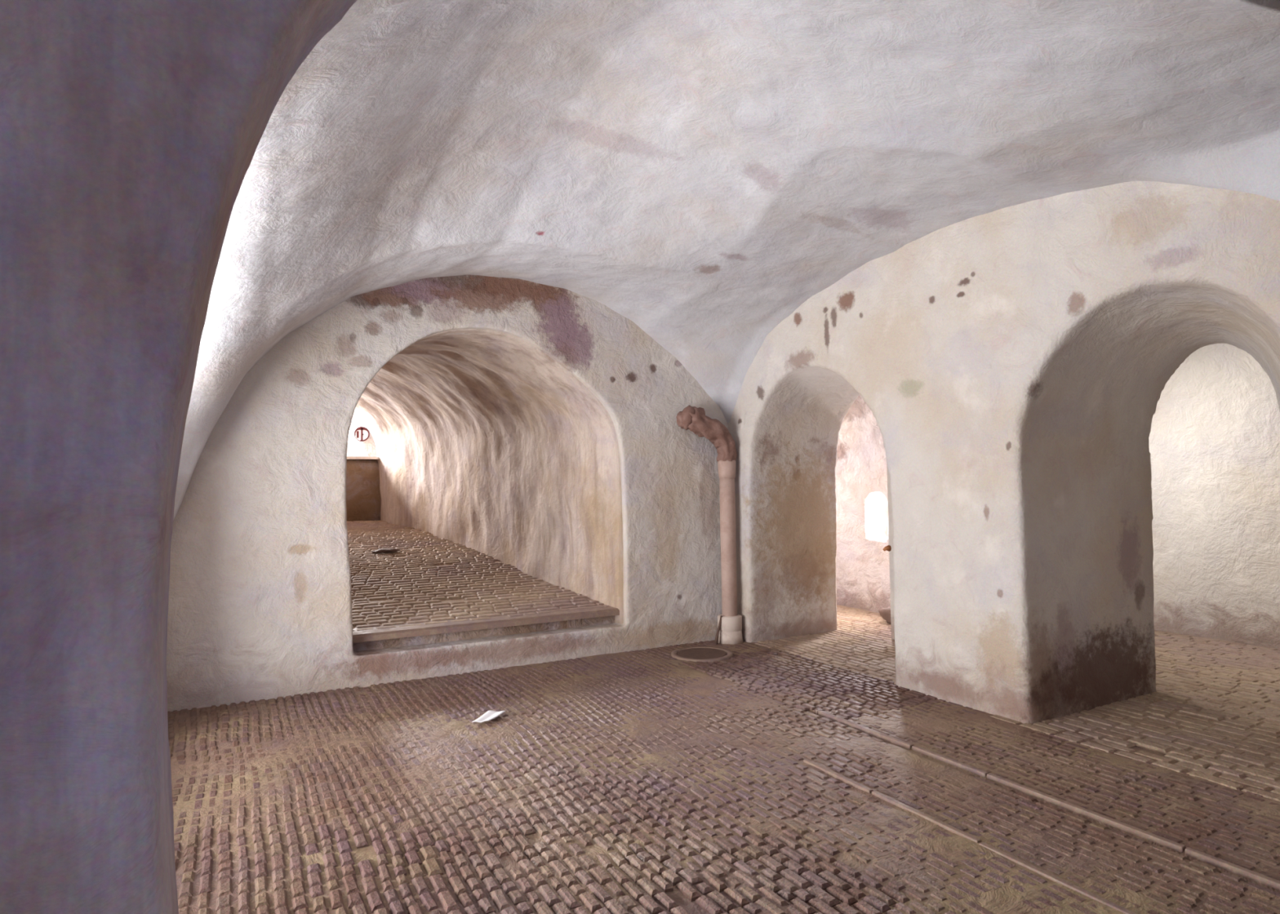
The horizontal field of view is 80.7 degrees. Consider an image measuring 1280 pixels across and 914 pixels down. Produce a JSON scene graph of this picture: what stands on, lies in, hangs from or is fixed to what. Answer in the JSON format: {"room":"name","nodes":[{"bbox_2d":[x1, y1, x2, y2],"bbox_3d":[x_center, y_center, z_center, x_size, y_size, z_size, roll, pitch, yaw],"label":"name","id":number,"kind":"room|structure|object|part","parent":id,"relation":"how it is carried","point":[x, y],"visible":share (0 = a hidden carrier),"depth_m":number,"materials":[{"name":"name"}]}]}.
{"room":"vaulted cellar","nodes":[
{"label":"vaulted cellar","id":0,"kind":"room"},
{"bbox_2d":[0,0,357,913],"bbox_3d":[0.726,-0.342,1.817,9.410,4.610,0.255,0,-2,-28],"label":"wall","id":1,"kind":"structure","parent":0,"point":[131,131],"depth_m":0.92,"materials":[{"name":"paint"}]},
{"bbox_2d":[346,414,377,457],"bbox_3d":[-6.651,-0.232,15.472,8.086,5.121,0.426,0,-2,-28],"label":"wall","id":2,"kind":"structure","parent":0,"point":[367,448],"depth_m":15.73,"materials":[{"name":"white paint"}]},
{"bbox_2d":[352,426,369,442],"bbox_3d":[-5.790,-0.471,15.649,0.310,0.310,0.162,0,-2,-28],"label":"round sign","id":3,"kind":"object","parent":2,"relation":"attached to","point":[360,434],"visible":1,"depth_m":15.58,"materials":[{"name":"white paint"}]},
{"bbox_2d":[346,459,381,521],"bbox_3d":[-5.848,0.749,12.941,3.200,1.440,0.470,0,-2,-28],"label":"wall","id":4,"kind":"structure","parent":0,"point":[363,498],"depth_m":13.22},
{"bbox_2d":[346,456,379,459],"bbox_3d":[-5.856,0.011,12.965,3.200,0.065,0.560,0,-2,-28],"label":"trim","id":5,"kind":"structure","parent":4,"relation":"on","point":[348,457],"depth_m":13.19,"materials":[{"name":"paint"}]},
{"bbox_2d":[166,275,728,711],"bbox_3d":[-1.372,-0.121,6.917,7.361,4.612,0.376,0,-2,-28],"label":"wall","id":6,"kind":"structure","parent":0,"point":[260,602],"depth_m":6.16,"materials":[{"name":"paint"}]},
{"bbox_2d":[352,615,615,651],"bbox_3d":[-1.405,1.767,7.009,2.800,0.435,0.300,0,-2,-28],"label":"trim","id":7,"kind":"structure","parent":6,"relation":"attached to","point":[465,635],"depth_m":6.82,"materials":[{"name":"beige stone"}]},
{"bbox_2d":[352,604,619,643],"bbox_3d":[-1.371,1.516,6.948,2.640,0.070,0.300,0,-2,-28],"label":"step","id":8,"kind":"structure","parent":6,"relation":"attached to","point":[503,620],"depth_m":6.79,"materials":[{"name":"concrete"}]},
{"bbox_2d":[675,404,742,644],"bbox_3d":[0.718,0.683,7.651,0.666,2.410,0.298,0,-2,-28],"label":"drain pipe","id":9,"kind":"object","parent":6,"relation":"attached to","point":[729,631],"visible":1,"depth_m":7.65,"materials":[{"name":"paint"}]},
{"bbox_2d":[717,460,735,478],"bbox_3d":[0.896,0.127,7.755,0.188,0.185,0.184,0,-2,-28],"label":"socket","id":10,"kind":"object","parent":9,"relation":"attached to","point":[726,468],"depth_m":7.68,"materials":[{"name":"paint"}]},
{"bbox_2d":[346,520,608,631],"bbox_3d":[-3.667,1.332,9.944,4.200,0.718,7.706,0,-2,-28],"label":"floor","id":11,"kind":"structure","parent":0,"point":[430,577],"depth_m":8.25,"materials":[{"name":"brick"}]},
{"bbox_2d":[371,548,399,552],"bbox_3d":[-3.293,1.209,9.765,0.340,0.050,0.185,0,-2,-28],"label":"flat stone","id":12,"kind":"object","parent":11,"relation":"on","point":[380,550],"visible":1,"depth_m":9.71,"materials":[{"name":"grey stone"}]},
{"bbox_2d":[353,328,623,623],"bbox_3d":[-3.548,0.056,9.831,3.211,3.502,7.884,1,-3,-37],"label":"wall","id":13,"kind":"structure","parent":0,"point":[486,443],"depth_m":8.91,"materials":[{"name":"paint"}]},
{"bbox_2d":[167,604,1279,913],"bbox_3d":[1.779,1.797,5.064,9.960,0.061,11.760,0,-2,-28],"label":"floor","id":14,"kind":"structure","parent":0,"point":[647,781],"depth_m":3.93,"materials":[{"name":"brick"}]},
{"bbox_2d":[471,710,505,722],"bbox_3d":[-1.042,1.795,5.208,0.135,0.018,0.251,-1,-2,15],"label":"paper scrap","id":15,"kind":"object","parent":14,"relation":"on","point":[489,715],"visible":1,"depth_m":5.23,"materials":[{"name":"white paper"}]},
{"bbox_2d":[671,646,733,662],"bbox_3d":[0.584,1.870,7.111,0.580,0.042,0.580,0,-2,-28],"label":"drain cover","id":16,"kind":"object","parent":14,"relation":"on","point":[697,654],"visible":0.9,"depth_m":7.06,"materials":[{"name":"metal"}]},
{"bbox_3d":[0.584,1.871,7.111,0.470,0.040,0.470,0,-2,-28],"label":"lid","id":17,"kind":"part","parent":16,"relation":"part of","materials":[{"name":"metal"}]},
{"bbox_2d":[878,604,890,624],"bbox_3d":[2.895,1.782,8.560,0.254,0.215,0.352,0,-2,-28],"label":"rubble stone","id":18,"kind":"object","parent":14,"relation":"on","point":[885,613],"visible":0.34,"depth_m":8.54,"materials":[{"name":"beige stone"}]},
{"bbox_2d":[803,710,1279,913],"bbox_3d":[1.683,1.741,3.758,0.745,0.056,3.142,0,-2,-28],"label":"rails","id":19,"kind":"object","parent":14,"relation":"on","point":[1219,863],"depth_m":3.54,"materials":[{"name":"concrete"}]},
{"bbox_2d":[173,0,1279,520],"bbox_3d":[-0.088,-0.771,4.364,5.758,3.311,5.840,0,-2,-28],"label":"ceiling","id":20,"kind":"structure","parent":0,"point":[698,172],"depth_m":4.15,"materials":[{"name":"white paint"}]},
{"bbox_2d":[835,395,890,613],"bbox_3d":[2.832,0.186,9.961,0.512,4.136,3.995,0,-2,-28],"label":"wall","id":21,"kind":"structure","parent":0,"point":[862,565],"depth_m":9.57,"materials":[{"name":"beige paint"}]},
{"bbox_2d":[886,464,894,639],"bbox_3d":[3.914,0.159,8.331,3.000,3.800,0.250,0,-2,-28],"label":"wall partition","id":22,"kind":"structure","parent":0,"point":[889,498],"depth_m":7.67,"materials":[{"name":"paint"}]},
{"bbox_2d":[728,181,1279,724],"bbox_3d":[3.051,-0.230,5.666,1.577,4.622,6.676,0,-2,-28],"label":"wall","id":23,"kind":"structure","parent":0,"point":[1012,366],"depth_m":5.34,"materials":[{"name":"paint"}]},
{"bbox_2d":[882,545,891,551],"bbox_3d":[1.963,0.729,6.012,0.059,0.053,0.057,0,-2,-28],"label":"stub","id":24,"kind":"object","parent":23,"relation":"attached to","point":[888,548],"visible":1,"depth_m":6.00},
{"bbox_2d":[1148,343,1279,648],"bbox_3d":[6.749,-0.020,5.921,0.323,4.118,8.416,0,-2,-28],"label":"wall","id":25,"kind":"structure","parent":0,"point":[1214,439],"depth_m":7.47,"materials":[{"name":"paint"}]}
]}

